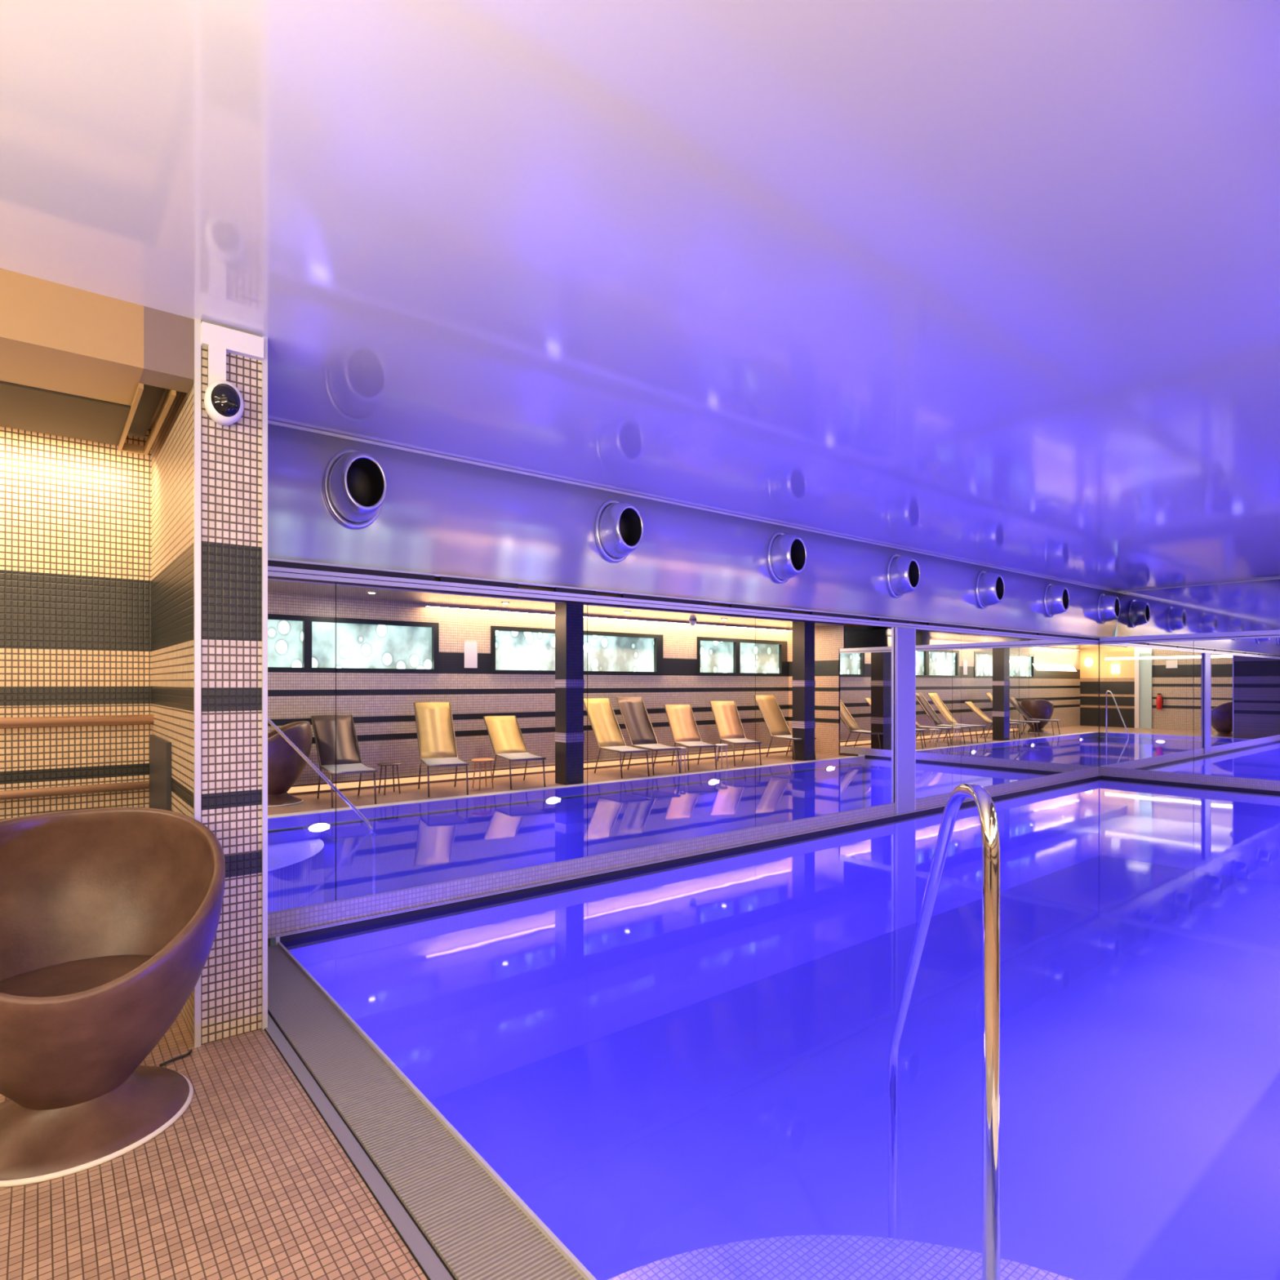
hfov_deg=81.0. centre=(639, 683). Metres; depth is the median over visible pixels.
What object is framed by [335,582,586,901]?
mirror panel
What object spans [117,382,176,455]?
ventilation slot
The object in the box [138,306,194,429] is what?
ceiling beam
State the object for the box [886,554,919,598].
air nozzle
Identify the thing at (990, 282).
ceiling
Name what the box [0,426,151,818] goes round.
wall
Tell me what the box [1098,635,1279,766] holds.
wall
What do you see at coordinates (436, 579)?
wall
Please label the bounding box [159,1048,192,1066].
cable
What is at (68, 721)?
wall rail
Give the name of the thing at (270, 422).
trim
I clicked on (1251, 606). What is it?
wall
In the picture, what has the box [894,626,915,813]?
post
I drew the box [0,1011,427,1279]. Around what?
floor
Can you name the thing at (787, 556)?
air nozzle
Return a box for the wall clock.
[200,321,263,425]
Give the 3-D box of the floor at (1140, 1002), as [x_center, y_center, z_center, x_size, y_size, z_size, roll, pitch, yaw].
[3.764,2.625,6.131,11.510,0.050,4.120,0,0,-39]
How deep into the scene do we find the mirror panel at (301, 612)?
4.22 m
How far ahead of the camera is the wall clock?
3.00 m
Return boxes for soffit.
[0,380,130,445]
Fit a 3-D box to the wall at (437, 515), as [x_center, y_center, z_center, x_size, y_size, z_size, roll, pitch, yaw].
[2.634,-1.070,7.931,12.555,0.760,0.060,0,0,-39]
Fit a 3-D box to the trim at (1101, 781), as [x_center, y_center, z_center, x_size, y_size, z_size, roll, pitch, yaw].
[3.767,1.430,6.132,11.477,0.001,4.077,0,0,-39]
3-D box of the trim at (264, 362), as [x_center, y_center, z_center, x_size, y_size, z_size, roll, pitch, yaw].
[-1.577,0.000,3.145,0.020,2.900,0.022,0,0,-39]
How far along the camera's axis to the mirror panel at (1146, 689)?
10.88 m
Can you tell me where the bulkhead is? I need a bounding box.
[0,267,143,405]
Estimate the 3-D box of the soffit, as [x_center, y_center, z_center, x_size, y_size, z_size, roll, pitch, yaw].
[-3.577,-1.327,2.628,2.918,0.245,0.660,0,0,-39]
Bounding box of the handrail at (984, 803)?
[888,782,999,1279]
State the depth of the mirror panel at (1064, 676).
10.53 m
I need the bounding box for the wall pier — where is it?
[200,320,262,1044]
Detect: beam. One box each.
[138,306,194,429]
[267,557,1099,644]
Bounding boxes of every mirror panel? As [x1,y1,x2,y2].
[267,576,335,913]
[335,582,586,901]
[586,602,755,856]
[755,616,894,826]
[915,629,960,798]
[960,632,1028,786]
[1028,638,1098,778]
[1099,640,1193,773]
[1193,637,1279,780]
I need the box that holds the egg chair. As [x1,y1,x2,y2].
[0,807,225,1187]
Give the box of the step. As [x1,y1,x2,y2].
[608,1235,1073,1279]
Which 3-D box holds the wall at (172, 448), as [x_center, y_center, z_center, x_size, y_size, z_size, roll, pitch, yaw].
[-2.248,0.000,3.588,0.010,2.900,1.490,0,0,-39]
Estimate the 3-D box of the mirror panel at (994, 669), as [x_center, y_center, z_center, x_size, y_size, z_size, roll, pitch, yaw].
[4.450,0.339,9.347,1.745,1.853,0.012,0,0,-39]
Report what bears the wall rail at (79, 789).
attached to the wall at (75, 514)
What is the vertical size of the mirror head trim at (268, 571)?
0.004 m
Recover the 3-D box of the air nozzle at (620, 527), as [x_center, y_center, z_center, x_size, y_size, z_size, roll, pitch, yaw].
[-0.132,-1.135,5.526,0.350,0.470,0.222,0,0,-39]
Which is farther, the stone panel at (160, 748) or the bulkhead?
the stone panel at (160, 748)
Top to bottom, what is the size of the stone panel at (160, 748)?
0.820 m
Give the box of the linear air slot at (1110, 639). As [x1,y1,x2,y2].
[1099,630,1279,644]
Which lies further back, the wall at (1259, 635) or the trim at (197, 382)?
the wall at (1259, 635)
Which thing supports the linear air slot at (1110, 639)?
attached to the wall at (1259, 635)
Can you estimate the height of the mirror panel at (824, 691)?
1.853 m
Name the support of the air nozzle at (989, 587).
attached to the wall at (437, 515)
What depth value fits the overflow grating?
2.28 m
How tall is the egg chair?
0.979 m
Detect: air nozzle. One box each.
[322,448,386,529]
[594,499,644,562]
[767,531,807,583]
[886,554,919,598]
[975,570,1004,608]
[1043,583,1069,617]
[1097,593,1120,623]
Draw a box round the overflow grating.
[264,942,596,1279]
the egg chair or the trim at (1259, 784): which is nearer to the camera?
the egg chair
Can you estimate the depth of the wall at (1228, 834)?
10.41 m
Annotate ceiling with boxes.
[0,0,1279,591]
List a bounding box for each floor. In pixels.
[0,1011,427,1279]
[429,855,1279,1279]
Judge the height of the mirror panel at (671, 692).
1.853 m
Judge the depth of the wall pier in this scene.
3.07 m
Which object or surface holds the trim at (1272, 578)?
attached to the wall at (1251, 606)
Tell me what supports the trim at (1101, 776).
attached to the wall at (1228, 834)
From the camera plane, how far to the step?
2.20 m
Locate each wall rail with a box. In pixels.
[0,714,153,728]
[0,781,148,799]
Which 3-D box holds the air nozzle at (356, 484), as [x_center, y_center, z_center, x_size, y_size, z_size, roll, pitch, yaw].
[-1.620,-1.140,4.329,0.350,0.470,0.222,0,0,-39]
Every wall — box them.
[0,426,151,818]
[151,384,193,1039]
[267,423,1117,638]
[267,576,1036,946]
[267,766,1100,1100]
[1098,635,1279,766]
[1100,775,1279,884]
[1117,577,1279,636]
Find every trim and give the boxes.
[193,318,200,1048]
[262,336,267,1030]
[267,419,1117,592]
[267,570,1097,642]
[1077,777,1279,797]
[1098,766,1279,791]
[1100,775,1279,797]
[1117,577,1279,592]
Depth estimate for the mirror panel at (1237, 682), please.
10.05 m
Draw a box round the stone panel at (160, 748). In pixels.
[149,734,171,810]
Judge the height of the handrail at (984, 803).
2.389 m
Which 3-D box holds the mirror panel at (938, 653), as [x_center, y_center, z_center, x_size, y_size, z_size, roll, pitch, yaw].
[3.296,0.339,8.420,1.205,1.853,0.012,0,0,-39]
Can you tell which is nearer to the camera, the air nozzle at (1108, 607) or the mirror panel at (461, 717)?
the mirror panel at (461, 717)
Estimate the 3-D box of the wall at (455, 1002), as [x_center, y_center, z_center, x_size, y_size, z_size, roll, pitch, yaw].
[2.345,1.933,7.689,11.808,1.335,0.134,0,0,-39]
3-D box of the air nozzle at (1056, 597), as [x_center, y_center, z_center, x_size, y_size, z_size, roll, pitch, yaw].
[5.690,-1.135,10.207,0.350,0.470,0.222,0,0,-39]

